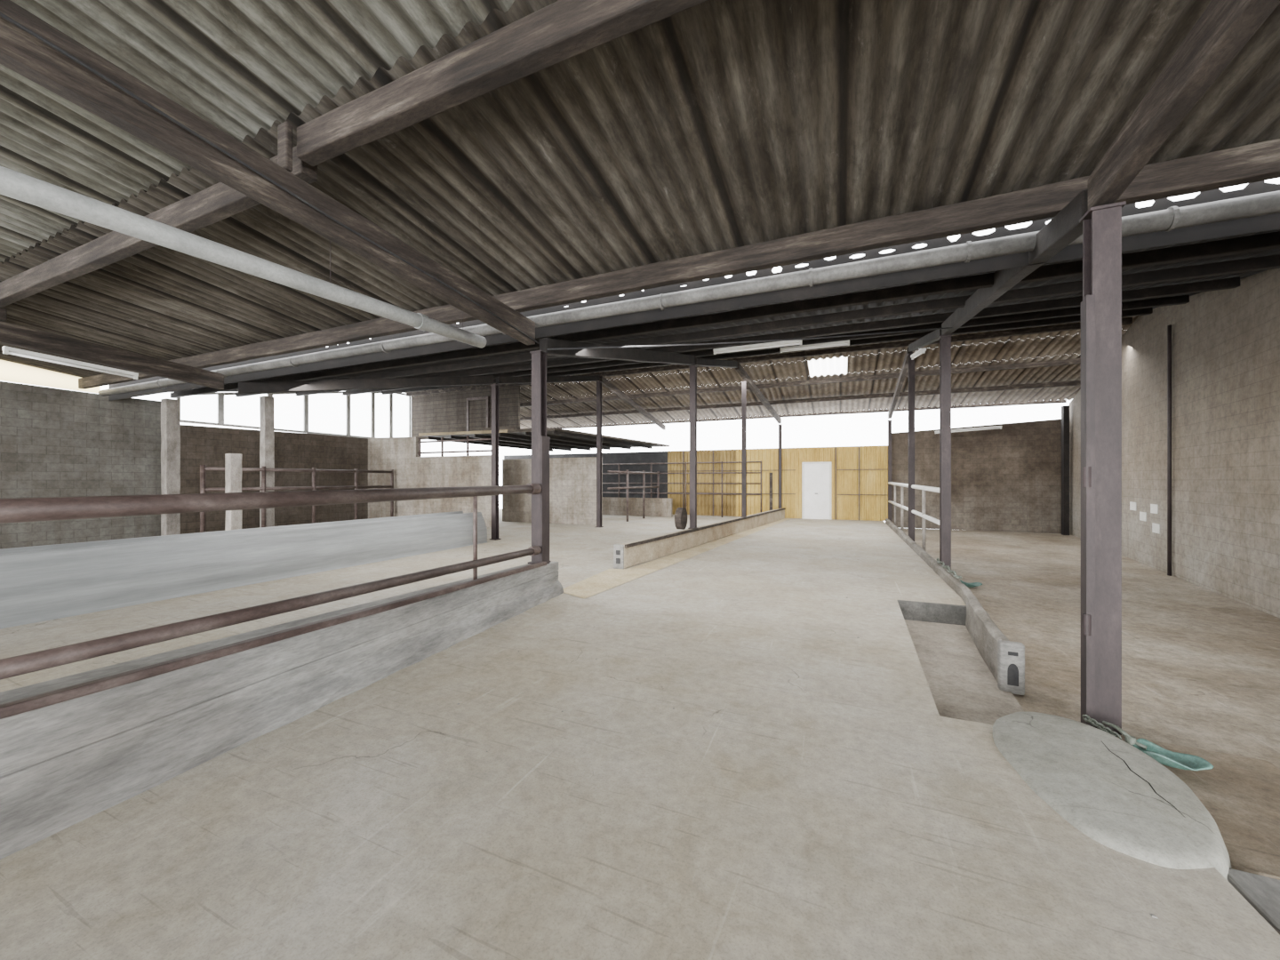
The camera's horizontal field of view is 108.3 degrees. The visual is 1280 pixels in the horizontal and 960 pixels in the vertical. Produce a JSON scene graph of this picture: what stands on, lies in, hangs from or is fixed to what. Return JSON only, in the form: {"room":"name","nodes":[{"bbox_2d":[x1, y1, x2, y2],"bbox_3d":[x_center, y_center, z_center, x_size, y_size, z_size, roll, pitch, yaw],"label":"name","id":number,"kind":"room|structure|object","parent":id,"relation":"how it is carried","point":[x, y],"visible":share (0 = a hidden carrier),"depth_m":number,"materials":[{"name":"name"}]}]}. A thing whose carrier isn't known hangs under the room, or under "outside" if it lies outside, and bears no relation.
{"room":"farm building","nodes":[
{"label":"farm building","id":0,"kind":"room"},
{"bbox_2d":[0,380,367,549],"bbox_3d":[-13.033,-0.350,12.940,0.200,3.900,15.400,0,0,23],"label":"wall","id":1,"kind":"structure","parent":0,"point":[54,442],"depth_m":11.91,"materials":[{"name":"concrete"}]},
{"bbox_2d":[0,359,99,393],"bbox_3d":[-14.559,-2.640,9.161,0.001,0.960,5.250,0,0,23],"label":"window","id":2,"kind":"structure","parent":1,"relation":"in","point":[12,372],"depth_m":10.67,"materials":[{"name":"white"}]},
{"bbox_2d":[176,392,221,425],"bbox_3d":[-12.719,-2.116,13.349,0.050,0.992,1.000,0,0,23],"label":"window","id":3,"kind":"structure","parent":1,"relation":"in","point":[219,423],"depth_m":13.69,"materials":[{"name":"white metal"}]},
{"bbox_2d":[221,392,270,429],"bbox_3d":[-12.263,-2.235,14.405,0.050,1.230,1.300,0,0,23],"label":"window","id":4,"kind":"structure","parent":1,"relation":"in","point":[230,393],"depth_m":13.95,"materials":[{"name":"white metal"}]},
{"bbox_2d":[270,392,306,432],"bbox_3d":[-11.786,-2.336,15.506,0.050,1.431,1.100,0,0,23],"label":"window","id":5,"kind":"structure","parent":1,"relation":"in","point":[285,393],"depth_m":15.94,"materials":[{"name":"white metal"}]},
{"bbox_2d":[306,392,348,437],"bbox_3d":[-11.270,-2.473,16.699,0.050,1.705,1.500,0,0,23],"label":"window","id":6,"kind":"structure","parent":1,"relation":"in","point":[347,396],"depth_m":16.95,"materials":[{"name":"white metal"}]},
{"bbox_2d":[348,392,373,439],"bbox_3d":[-10.773,-2.564,17.846,0.050,1.888,1.000,0,0,23],"label":"window","id":7,"kind":"structure","parent":1,"relation":"in","point":[372,394],"depth_m":18.24,"materials":[{"name":"white metal"}]},
{"bbox_2d":[373,391,391,438],"bbox_3d":[-10.416,-2.637,18.672,0.050,2.035,0.800,0,0,23],"label":"window","id":8,"kind":"structure","parent":1,"relation":"in","point":[374,393],"depth_m":18.41,"materials":[{"name":"white metal"}]},
{"bbox_2d":[391,392,410,437],"bbox_3d":[-10.069,-2.647,19.475,0.050,2.054,0.950,0,0,23],"label":"window","id":9,"kind":"structure","parent":1,"relation":"in","point":[403,394],"depth_m":19.42,"materials":[{"name":"white metal"}]},
{"bbox_2d":[0,0,514,262],"bbox_3d":[-4.007,-3.167,2.072,25.400,0.665,4.620,0,0,23],"label":"ceiling","id":10,"kind":"structure","parent":0,"point":[242,67],"depth_m":3.31,"materials":[{"name":"metal"}]},
{"bbox_2d":[0,165,486,348],"bbox_3d":[-3.445,-2.284,3.370,0.180,1.384,6.455,0,0,23],"label":"drain pipe","id":11,"kind":"object","parent":10,"relation":"hanging from","point":[13,184],"visible":0.88,"depth_m":3.48,"materials":[{"name":"grey plastic"}]},
{"bbox_2d":[0,0,535,345],"bbox_3d":[-3.096,-2.330,3.056,0.140,1.012,7.164,0,0,27],"label":"rafter","id":12,"kind":"object","parent":10,"relation":"attached to","point":[20,52],"visible":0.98,"depth_m":3.19,"materials":[{"name":"wood"}]},
{"bbox_2d":[0,11,539,343],"bbox_3d":[-2.838,-2.250,3.246,0.117,0.820,6.706,0,0,25],"label":"beam","id":13,"kind":"structure","parent":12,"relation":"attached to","point":[2,14],"depth_m":3.14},
{"bbox_2d":[277,121,292,172],"bbox_3d":[-2.787,-2.605,3.631,0.120,0.370,0.050,0,0,23],"label":"cleat","id":14,"kind":"object","parent":12,"relation":"attached to","point":[284,130],"visible":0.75,"depth_m":3.60,"materials":[{"name":"brown wood"}]},
{"bbox_2d":[368,436,491,527],"bbox_3d":[-7.756,-0.025,16.950,6.300,3.250,0.150,0,0,23],"label":"wall","id":15,"kind":"structure","parent":0,"point":[399,454],"depth_m":16.98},
{"bbox_2d":[417,435,491,456],"bbox_3d":[-6.565,-1.200,16.429,3.600,0.700,0.073,0,0,23],"label":"railing","id":16,"kind":"object","parent":15,"relation":"on","point":[468,439],"visible":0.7,"depth_m":16.48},
{"bbox_2d":[418,428,669,451],"bbox_3d":[-3.435,-1.600,19.316,7.153,0.280,7.677,0,0,23],"label":"loft","id":17,"kind":"object","parent":15,"relation":"on","point":[562,439],"visible":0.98,"depth_m":17.93,"materials":[{"name":"brown wood"}]},
{"bbox_2d":[472,426,520,431],"bbox_3d":[-5.116,-1.775,16.379,2.000,0.170,0.220,0,0,23],"label":"board","id":18,"kind":"object","parent":17,"relation":"on","point":[500,428],"visible":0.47,"depth_m":16.15,"materials":[{"name":"brown wood"}]},
{"bbox_2d":[411,385,519,439],"bbox_3d":[-7.247,-2.705,18.881,5.700,1.950,0.100,0,0,23],"label":"wall","id":19,"kind":"structure","parent":0,"point":[439,412],"depth_m":19.02,"materials":[{"name":"grey brick"}]},
{"bbox_2d":[466,396,489,431],"bbox_3d":[-6.461,-2.525,18.432,1.100,1.550,0.100,0,0,23],"label":"door","id":20,"kind":"structure","parent":19,"relation":"in","point":[477,408],"depth_m":18.41,"materials":[{"name":"brown wood"}]},
{"bbox_2d":[502,456,602,525],"bbox_3d":[-3.331,0.400,17.105,4.300,2.400,0.150,0,0,23],"label":"wall","id":21,"kind":"structure","parent":0,"point":[572,481],"depth_m":16.82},
{"bbox_2d":[504,451,667,498],"bbox_3d":[-3.055,0.125,23.659,9.600,2.950,0.200,0,0,23],"label":"wall","id":22,"kind":"structure","parent":0,"point":[639,457],"depth_m":22.41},
{"bbox_2d":[0,508,1279,959],"bbox_3d":[-4.898,1.750,8.385,18.750,0.300,29.500,0,0,23],"label":"floor","id":23,"kind":"structure","parent":0,"point":[805,792],"depth_m":2.26,"materials":[{"name":"concrete"}]},
{"bbox_2d":[160,398,180,535],"bbox_3d":[-12.530,-0.275,12.341,0.295,3.750,0.294,0,0,23],"label":"concrete post","id":24,"kind":"object","parent":23,"relation":"on","point":[170,408],"visible":0.84,"depth_m":12.25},
{"bbox_2d":[224,453,242,530],"bbox_3d":[-9.272,0.500,10.551,0.234,2.200,0.233,0,0,23],"label":"concrete post","id":25,"kind":"object","parent":23,"relation":"on","point":[233,461],"visible":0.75,"depth_m":10.47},
{"bbox_2d":[0,511,487,629],"bbox_3d":[-6.572,1.210,6.821,0.920,0.780,11.300,0,0,23],"label":"wall","id":26,"kind":"structure","parent":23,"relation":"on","point":[46,582],"depth_m":6.54,"materials":[{"name":"concrete"}]},
{"bbox_2d":[259,395,274,527],"bbox_3d":[-11.204,-0.450,13.893,0.273,4.100,0.272,0,0,23],"label":"concrete post","id":27,"kind":"object","parent":23,"relation":"on","point":[267,404],"visible":0.8,"depth_m":13.81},
{"bbox_2d":[0,560,563,859],"bbox_3d":[-2.433,1.290,3.287,0.411,0.620,7.146,0,0,19],"label":"wall","id":28,"kind":"structure","parent":23,"relation":"on","point":[62,764],"depth_m":2.66,"materials":[{"name":"concrete"}]},
{"bbox_2d":[0,483,541,679],"bbox_3d":[-2.510,0.578,3.166,0.166,1.065,6.639,0,0,20],"label":"railing","id":29,"kind":"object","parent":28,"relation":"on","point":[20,509],"visible":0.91,"depth_m":2.78,"materials":[{"name":"metal"}]},
{"bbox_2d":[0,561,546,719],"bbox_3d":[-2.378,1.032,3.099,0.070,0.221,6.616,0,0,19],"label":"rail","id":30,"kind":"object","parent":28,"relation":"on","point":[31,703],"visible":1,"depth_m":2.67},
{"bbox_2d":[527,350,551,564],"bbox_3d":[-1.398,-0.135,6.413,0.225,3.270,0.225,0,0,23],"label":"column","id":31,"kind":"structure","parent":28,"relation":"on","point":[540,440],"depth_m":6.35,"materials":[{"name":"metal"}]},
{"bbox_2d":[539,337,695,365],"bbox_3d":[-0.050,-2.388,8.836,0.140,1.227,5.368,0,0,29],"label":"rafter","id":32,"kind":"object","parent":31,"relation":"on","point":[626,354],"visible":0.92,"depth_m":7.92,"materials":[{"name":"brown metal"}]},
{"bbox_2d":[200,464,393,532],"bbox_3d":[-10.400,0.600,14.743,0.110,2.000,5.705,0,0,23],"label":"railing","id":33,"kind":"object","parent":23,"relation":"on","point":[203,468],"visible":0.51,"depth_m":14.19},
{"bbox_2d":[489,384,501,540],"bbox_3d":[-3.889,-0.480,12.416,0.210,4.160,0.210,0,0,23],"label":"column","id":34,"kind":"structure","parent":23,"relation":"on","point":[494,387],"depth_m":12.36,"materials":[{"name":"metal"}]},
{"bbox_2d":[238,375,493,393],"bbox_3d":[-6.071,-2.276,10.898,5.165,1.006,0.140,0,0,-34],"label":"rafter","id":35,"kind":"object","parent":34,"relation":"on","point":[301,386],"visible":1,"depth_m":10.56,"materials":[{"name":"brown metal"}]},
{"bbox_2d":[595,381,603,527],"bbox_3d":[-1.383,-0.870,15.690,0.210,4.940,0.210,0,0,23],"label":"column","id":36,"kind":"structure","parent":23,"relation":"on","point":[598,383],"depth_m":15.65,"materials":[{"name":"metal"}]},
{"bbox_2d":[496,375,599,383],"bbox_3d":[-2.638,-3.063,14.048,0.140,0.917,3.939,0,0,38],"label":"rafter","id":37,"kind":"object","parent":36,"relation":"on","point":[590,378],"visible":0.88,"depth_m":13.96,"materials":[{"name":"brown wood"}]},
{"bbox_2d":[599,376,665,430],"bbox_3d":[-0.102,-2.937,18.649,0.120,1.209,6.250,0,0,23],"label":"rafter","id":38,"kind":"object","parent":36,"relation":"on","point":[605,382],"visible":0.98,"depth_m":17.90,"materials":[{"name":"brown metal"}]},
{"bbox_2d":[607,469,659,521],"bbox_3d":[-0.143,0.600,18.554,0.088,2.000,4.942,0,0,23],"label":"railing","id":39,"kind":"object","parent":23,"relation":"on","point":[608,471],"visible":0.94,"depth_m":18.62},
{"bbox_2d":[602,496,672,517],"bbox_3d":[-0.586,1.200,20.929,4.300,0.800,0.150,0,0,23],"label":"wall","id":40,"kind":"structure","parent":23,"relation":"on","point":[653,507],"depth_m":20.62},
{"bbox_2d":[674,507,687,529],"bbox_3d":[0.981,0.920,11.017,0.150,0.520,0.520,0,0,23],"label":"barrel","id":41,"kind":"object","parent":23,"relation":"on","point":[681,513],"visible":1,"depth_m":10.86,"materials":[{"name":"brown wood"}]},
{"bbox_2d":[602,460,761,517],"bbox_3d":[1.268,0.400,20.808,8.266,2.400,0.063,0,0,23],"label":"railing","id":42,"kind":"object","parent":23,"relation":"on","point":[760,461],"visible":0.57,"depth_m":20.39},
{"bbox_2d":[682,450,684,507],"bbox_3d":[1.999,0.135,21.238,0.036,2.930,0.090,0,0,23],"label":"stud","id":43,"kind":"object","parent":23,"relation":"on","point":[683,451],"visible":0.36,"depth_m":21.20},
{"bbox_2d":[618,508,784,568],"bbox_3d":[2.796,1.390,13.827,0.200,0.431,12.683,0,0,30],"label":"wall","id":44,"kind":"structure","parent":23,"relation":"on","point":[636,555],"depth_m":10.73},
{"bbox_2d":[613,544,623,568],"bbox_3d":[-0.386,1.380,8.298,0.200,0.440,0.045,0,0,23],"label":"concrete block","id":45,"kind":"object","parent":44,"relation":"attached to","point":[618,549],"visible":1,"depth_m":8.28,"materials":[{"name":"concrete"}]},
{"bbox_2d":[688,364,698,528],"bbox_3d":[1.299,-0.800,11.260,0.210,3.960,0.210,0,0,23],"label":"column","id":46,"kind":"structure","parent":44,"relation":"on","point":[692,368],"depth_m":11.20,"materials":[{"name":"metal"}]},
{"bbox_2d":[692,357,737,367],"bbox_3d":[2.090,-3.171,12.547,0.140,0.689,2.843,0,0,32],"label":"rafter","id":47,"kind":"object","parent":46,"relation":"on","point":[700,362],"visible":0.93,"depth_m":12.31,"materials":[{"name":"brown wood"}]},
{"bbox_2d":[624,507,785,548],"bbox_3d":[2.897,1.190,13.783,0.040,0.060,12.681,0,0,30],"label":"rail","id":48,"kind":"object","parent":44,"relation":"on","point":[644,541],"visible":1,"depth_m":10.69,"materials":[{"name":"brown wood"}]},
{"bbox_2d":[740,381,746,517],"bbox_3d":[3.308,-0.970,14.695,0.195,4.300,0.195,0,0,23],"label":"column","id":49,"kind":"structure","parent":44,"relation":"on","point":[743,383],"depth_m":14.64,"materials":[{"name":"metal"}]},
{"bbox_2d":[769,472,772,510],"bbox_3d":[5.300,0.650,18.693,0.120,1.900,0.120,0,0,23],"label":"timber post","id":50,"kind":"object","parent":23,"relation":"on","point":[771,474],"visible":0.56,"depth_m":18.63,"materials":[{"name":"brown wood"}]},
{"bbox_2d":[778,424,782,508],"bbox_3d":[5.872,-0.360,19.360,0.180,3.920,0.180,0,0,23],"label":"column","id":51,"kind":"structure","parent":23,"relation":"on","point":[780,425],"depth_m":19.31,"materials":[{"name":"brown paint"}]},
{"bbox_2d":[735,362,781,423],"bbox_3d":[4.378,-2.946,16.602,0.120,1.183,6.075,0,0,29],"label":"rafter","id":52,"kind":"object","parent":51,"relation":"on","point":[740,371],"visible":0.97,"depth_m":15.88,"materials":[{"name":"brown wood"}]},
{"bbox_2d":[992,712,1231,880],"bbox_3d":[2.445,1.591,2.501,0.835,0.138,1.406,0,0,23],"label":"concrete slab","id":53,"kind":"object","parent":23,"relation":"on","point":[1114,793],"visible":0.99,"depth_m":2.31,"materials":[{"name":"concrete"}]},
{"bbox_2d":[1081,714,1121,739],"bbox_3d":[2.945,1.578,2.954,0.048,0.044,0.274,0,0,7],"label":"chain","id":54,"kind":"object","parent":53,"relation":"on","point":[1088,719],"visible":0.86,"depth_m":2.96,"materials":[{"name":"metal"}]},
{"bbox_2d":[0,0,1279,377],"bbox_3d":[-2.656,-2.666,5.192,25.400,0.438,2.940,0,0,23],"label":"ceiling","id":55,"kind":"structure","parent":0,"point":[710,125],"depth_m":3.71,"materials":[{"name":"metal"}]},
{"bbox_2d":[0,320,223,389],"bbox_3d":[-9.745,-2.239,5.933,0.140,0.872,7.150,0,0,23],"label":"rafter","id":56,"kind":"object","parent":55,"relation":"attached to","point":[12,334],"visible":1,"depth_m":7.68,"materials":[{"name":"brown wood"}]},
{"bbox_2d":[2,345,138,379],"bbox_3d":[-9.008,-1.847,7.385,0.090,0.205,1.402,0,0,23],"label":"lamp","id":57,"kind":"object","parent":56,"relation":"attached to","point":[5,349],"visible":1,"depth_m":7.28,"materials":[{"name":"white paint"}]},
{"bbox_2d":[0,145,317,308],"bbox_3d":[-8.667,-2.640,6.409,12.900,0.251,0.130,0,0,23],"label":"purlin","id":58,"kind":"object","parent":55,"relation":"attached to","point":[216,203],"visible":0.75,"depth_m":5.05,"materials":[{"name":"brown wood"}]},
{"bbox_2d":[296,0,708,166],"bbox_3d":[1.044,-2.670,2.098,8.150,0.251,0.130,0,0,23],"label":"purlin","id":59,"kind":"object","parent":55,"relation":"attached to","point":[557,32],"visible":1,"depth_m":2.94,"materials":[{"name":"brown wood"}]},
{"bbox_2d":[78,138,1279,389],"bbox_3d":[-3.686,-2.339,6.967,21.600,0.251,0.120,0,0,23],"label":"purlin","id":60,"kind":"object","parent":55,"relation":"attached to","point":[1260,161],"visible":0.81,"depth_m":4.49,"materials":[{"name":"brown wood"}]},
{"bbox_2d":[520,360,810,400],"bbox_3d":[-2.130,-3.519,17.865,16.300,0.273,1.300,0,0,23],"label":"ceiling","id":61,"kind":"structure","parent":0,"point":[779,371],"depth_m":16.30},
{"bbox_2d":[808,356,847,376],"bbox_3d":[5.854,-3.519,14.410,1.100,0.273,1.300,0,0,23],"label":"window","id":62,"kind":"structure","parent":61,"relation":"attached to","point":[836,365],"depth_m":14.37,"materials":[{"name":"white"}]},
{"bbox_2d":[563,518,790,599],"bbox_3d":[2.491,1.594,12.869,1.950,0.001,14.800,0,0,23],"label":"floor","id":63,"kind":"structure","parent":0,"point":[606,580],"depth_m":8.09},
{"bbox_2d":[173,228,1279,391],"bbox_3d":[-0.278,-3.030,10.689,25.400,1.620,8.500,0,0,23],"label":"ceiling","id":64,"kind":"structure","parent":0,"point":[1273,252],"depth_m":7.66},
{"bbox_2d":[108,180,1279,400],"bbox_3d":[-1.985,-2.300,6.743,25.000,0.600,0.001,0,0,23],"label":"trim","id":65,"kind":"structure","parent":64,"relation":"attached to","point":[1268,221],"depth_m":5.09,"materials":[{"name":"metal"}]},
{"bbox_2d":[170,231,1279,398],"bbox_3d":[-2.908,-2.340,8.450,21.850,0.151,0.100,0,0,23],"label":"purlin","id":66,"kind":"object","parent":64,"relation":"attached to","point":[1266,241],"visible":0.83,"depth_m":6.06,"materials":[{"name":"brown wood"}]},
{"bbox_2d":[235,254,1279,397],"bbox_3d":[-2.202,-2.615,9.779,22.090,0.151,0.100,0,0,23],"label":"purlin","id":67,"kind":"object","parent":64,"relation":"attached to","point":[1272,261],"visible":0.66,"depth_m":7.10,"materials":[{"name":"brown metal"}]},
{"bbox_2d":[342,294,1189,395],"bbox_3d":[-0.650,-3.219,12.703,22.618,0.151,0.100,0,0,23],"label":"purlin","id":68,"kind":"object","parent":64,"relation":"attached to","point":[1179,300],"visible":0.62,"depth_m":9.90,"materials":[{"name":"brown metal"}]},
{"bbox_2d":[780,340,849,352],"bbox_3d":[4.023,-3.078,10.681,1.500,0.105,0.090,0,0,23],"label":"lamp","id":69,"kind":"object","parent":68,"relation":"attached to","point":[844,342],"visible":1,"depth_m":10.64,"materials":[{"name":"white paint"}]},
{"bbox_2d":[381,307,1152,394],"bbox_3d":[0.103,-3.511,14.120,22.874,0.152,0.100,0,0,23],"label":"purlin","id":70,"kind":"object","parent":64,"relation":"attached to","point":[1148,310],"visible":0.59,"depth_m":11.60,"materials":[{"name":"brown wood"}]},
{"bbox_2d":[296,276,1239,396],"bbox_3d":[-1.403,-2.926,11.285,22.362,0.151,0.100,0,0,23],"label":"purlin","id":71,"kind":"object","parent":64,"relation":"attached to","point":[1231,283],"visible":0.66,"depth_m":8.60,"materials":[{"name":"brown wood"}]},
{"bbox_2d":[713,340,801,354],"bbox_3d":[2.424,-2.768,9.629,1.800,0.105,0.090,0,0,23],"label":"lamp","id":72,"kind":"object","parent":71,"relation":"attached to","point":[784,343],"visible":0.99,"depth_m":9.60,"materials":[{"name":"white paint"}]},
{"bbox_2d":[405,315,1138,393],"bbox_3d":[1.569,-3.725,14.957,25.400,0.250,1.100,0,0,23],"label":"ceiling","id":73,"kind":"structure","parent":0,"point":[1073,332],"depth_m":13.35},
{"bbox_2d":[406,317,1132,396],"bbox_3d":[0.644,-3.638,15.139,23.058,0.150,0.100,0,0,23],"label":"purlin","id":74,"kind":"object","parent":73,"relation":"attached to","point":[1124,321],"visible":0.76,"depth_m":13.04,"materials":[{"name":"brown wood"}]},
{"bbox_2d":[667,445,887,520],"bbox_3d":[5.491,0.125,19.803,9.150,2.950,0.050,0,0,23],"label":"wall","id":75,"kind":"structure","parent":0,"point":[872,508],"depth_m":19.50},
{"bbox_2d":[801,461,831,519],"bbox_3d":[7.254,0.430,18.978,1.120,2.340,0.124,0,0,23],"label":"door","id":76,"kind":"structure","parent":75,"relation":"in","point":[816,476],"depth_m":18.98,"materials":[{"name":"white paint"}]},
{"bbox_2d":[520,353,1080,428],"bbox_3d":[3.098,-3.069,18.490,25.400,0.740,4.000,0,0,23],"label":"ceiling","id":77,"kind":"structure","parent":0,"point":[1070,372],"depth_m":16.71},
{"bbox_2d":[520,358,1080,407],"bbox_3d":[1.703,-3.255,17.133,23.418,0.150,0.100,0,0,23],"label":"purlin","id":78,"kind":"object","parent":77,"relation":"attached to","point":[1076,361],"visible":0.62,"depth_m":15.01,"materials":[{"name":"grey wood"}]},
{"bbox_2d":[520,380,1080,420],"bbox_3d":[2.550,-2.949,18.727,23.706,0.152,0.100,0,0,23],"label":"purlin","id":79,"kind":"object","parent":77,"relation":"attached to","point":[1073,382],"visible":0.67,"depth_m":16.66,"materials":[{"name":"brown wood"}]},
{"bbox_2d":[546,399,1066,428],"bbox_3d":[3.534,-2.700,20.568,24.050,0.130,0.060,0,0,23],"label":"beam","id":80,"kind":"structure","parent":77,"relation":"attached to","point":[1064,400],"depth_m":18.62,"materials":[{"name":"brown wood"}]},
{"bbox_2d":[897,600,966,625],"bbox_3d":[3.771,1.720,6.006,0.792,0.240,0.060,0,0,22],"label":"wall","id":81,"kind":"structure","parent":0,"point":[955,614],"depth_m":5.97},
{"bbox_2d":[934,425,1001,433],"bbox_3d":[11.758,-1.798,16.595,2.002,0.205,0.090,0,0,23],"label":"coping","id":82,"kind":"object","parent":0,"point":[996,427],"visible":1,"depth_m":16.48,"materials":[{"name":"white paint"}]},
{"bbox_2d":[891,418,1061,533],"bbox_3d":[12.248,-0.135,17.037,5.450,3.970,0.200,0,0,23],"label":"wall","id":83,"kind":"structure","parent":0,"point":[1008,478],"depth_m":16.70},
{"bbox_2d":[847,328,1127,374],"bbox_3d":[10.030,-3.519,12.603,8.000,0.281,1.300,0,0,23],"label":"ceiling","id":84,"kind":"structure","parent":0,"point":[1068,344],"depth_m":12.84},
{"bbox_2d":[899,528,1279,768],"bbox_3d":[6.918,1.857,3.272,7.900,0.015,29.500,0,0,23],"label":"floor","id":85,"kind":"structure","parent":0,"point":[1201,666],"depth_m":5.30,"materials":[{"name":"concrete"}]},
{"bbox_2d":[887,419,892,520],"bbox_3d":[9.618,-0.225,17.794,0.180,4.150,0.180,0,0,23],"label":"column","id":86,"kind":"structure","parent":85,"relation":"on","point":[889,421],"depth_m":17.74,"materials":[{"name":"metal"}]},
{"bbox_2d":[907,352,914,541],"bbox_3d":[7.119,-0.735,12.120,0.210,5.170,0.210,0,0,23],"label":"column","id":87,"kind":"structure","parent":85,"relation":"on","point":[911,363],"depth_m":12.06,"materials":[{"name":"metal"}]},
{"bbox_2d":[888,347,912,418],"bbox_3d":[8.354,-2.936,14.963,0.120,1.172,6.000,0,0,24],"label":"rafter","id":88,"kind":"object","parent":87,"relation":"on","point":[905,365],"visible":0.86,"depth_m":14.36,"materials":[{"name":"brown wood"}]},
{"bbox_2d":[888,481,939,550],"bbox_3d":[7.607,0.960,13.172,0.100,1.780,9.941,0,0,23],"label":"railing","id":89,"kind":"object","parent":85,"relation":"on","point":[923,488],"visible":0.72,"depth_m":10.51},
{"bbox_2d":[938,334,951,569],"bbox_3d":[5.625,-0.400,8.517,0.225,4.500,0.225,0,0,23],"label":"column","id":90,"kind":"structure","parent":85,"relation":"on","point":[945,340],"depth_m":8.45,"materials":[{"name":"metal"}]},
{"bbox_2d":[908,327,941,351],"bbox_3d":[6.351,-3.095,10.294,0.140,0.841,3.661,0,0,22],"label":"rafter","id":91,"kind":"object","parent":90,"relation":"on","point":[933,336],"visible":0.8,"depth_m":9.96,"materials":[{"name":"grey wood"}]},
{"bbox_2d":[910,347,926,359],"bbox_3d":[6.234,-2.822,10.378,0.090,0.355,1.605,0,0,23],"label":"lamp","id":92,"kind":"object","parent":91,"relation":"attached to","point":[920,351],"visible":1,"depth_m":10.15,"materials":[{"name":"white paint"}]},
{"bbox_2d":[941,189,1087,335],"bbox_3d":[4.416,-2.365,5.874,0.140,1.016,5.711,0,0,25],"label":"rafter","id":93,"kind":"object","parent":90,"relation":"on","point":[1065,228],"visible":0.8,"depth_m":4.15,"materials":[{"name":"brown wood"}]},
{"bbox_2d":[98,190,1279,396],"bbox_3d":[-3.551,-2.172,7.279,21.500,0.196,0.186,0,0,23],"label":"gutter","id":94,"kind":"object","parent":93,"relation":"attached to","point":[1170,219],"visible":0.81,"depth_m":4.87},
{"bbox_2d":[547,327,953,350],"bbox_3d":[1.890,-2.160,7.200,6.528,0.704,0.404,0,0,-10],"label":"cable","id":95,"kind":"object","parent":93,"relation":"hanging from","point":[945,327],"visible":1,"depth_m":7.33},
{"bbox_2d":[885,518,1009,681],"bbox_3d":[6.383,1.654,10.775,0.298,0.412,14.755,0,0,24],"label":"wall","id":96,"kind":"structure","parent":85,"relation":"on","point":[983,631],"depth_m":5.38,"materials":[{"name":"concrete"}]},
{"bbox_2d":[936,557,961,578],"bbox_3d":[4.920,1.410,7.405,0.094,0.090,1.644,0,0,23],"label":"chain","id":97,"kind":"object","parent":96,"relation":"on","point":[943,565],"visible":1,"depth_m":7.25,"materials":[{"name":"metal"}]},
{"bbox_2d":[997,640,1024,695],"bbox_3d":[3.248,1.640,4.043,0.180,0.440,0.100,0,0,23],"label":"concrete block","id":98,"kind":"object","parent":96,"relation":"attached to","point":[1011,655],"visible":0.99,"depth_m":4.01,"materials":[{"name":"concrete"}]},
{"bbox_2d":[960,579,982,587],"bbox_3d":[5.626,1.782,8.049,0.256,0.135,0.535,0,0,-33],"label":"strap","id":99,"kind":"object","parent":85,"relation":"on","point":[972,584],"visible":0.43,"depth_m":7.92,"materials":[{"name":"teal fabric"}]},
{"bbox_2d":[1061,405,1069,535],"bbox_3d":[14.339,-0.325,15.587,0.150,4.350,0.200,0,0,23],"label":"post","id":100,"kind":"object","parent":85,"relation":"on","point":[1065,409],"visible":1,"depth_m":15.51,"materials":[{"name":"black metal"}]},
{"bbox_2d":[1079,200,1126,735],"bbox_3d":[3.168,-0.005,3.185,0.260,3.710,0.247,0,0,23],"label":"column","id":101,"kind":"structure","parent":85,"relation":"on","point":[1101,303],"depth_m":3.13,"materials":[{"name":"metal"}]},
{"bbox_2d":[1088,0,1279,209],"bbox_3d":[1.943,-2.300,0.385,0.120,0.848,6.250,0,0,24],"label":"rafter","id":102,"kind":"object","parent":101,"relation":"on","point":[1224,28],"visible":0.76,"depth_m":2.40,"materials":[{"name":"brown wood"}]},
{"bbox_2d":[1117,735,1279,879],"bbox_3d":[3.126,1.764,2.390,0.878,0.190,1.255,0,0,23],"label":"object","id":103,"kind":"structure","parent":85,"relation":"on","point":[1241,794],"depth_m":2.40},
{"bbox_2d":[1102,720,1213,770],"bbox_3d":[3.019,1.586,2.746,0.205,0.108,0.476,0,0,-21],"label":"strap","id":104,"kind":"object","parent":103,"relation":"on","point":[1182,761],"visible":0.87,"depth_m":2.67,"materials":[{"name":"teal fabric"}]},
{"bbox_2d":[1227,868,1279,932],"bbox_3d":[1.388,1.740,-0.721,0.200,0.232,5.780,0,0,23],"label":"wall","id":105,"kind":"structure","parent":85,"relation":"on","point":[1262,892],"depth_m":1.83,"materials":[{"name":"concrete"}]},
{"bbox_2d":[1069,268,1279,618],"bbox_3d":[9.532,-0.940,7.534,0.198,5.580,19.678,0,0,32],"label":"wall","id":106,"kind":"structure","parent":0,"point":[1226,343],"depth_m":7.79,"materials":[{"name":"concrete"}]},
{"bbox_2d":[1152,522,1159,533],"bbox_3d":[10.734,1.005,9.607,0.022,0.190,0.368,0,0,32],"label":"block","id":107,"kind":"object","parent":106,"relation":"attached to","point":[1156,528],"visible":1,"depth_m":9.60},
{"bbox_2d":[1167,324,1171,575],"bbox_3d":[10.265,-0.575,8.960,0.060,4.850,0.057,0,0,23],"label":"pipe","id":108,"kind":"object","parent":106,"relation":"attached to","point":[1169,327],"visible":1,"depth_m":8.94,"materials":[{"name":"brown paint"}]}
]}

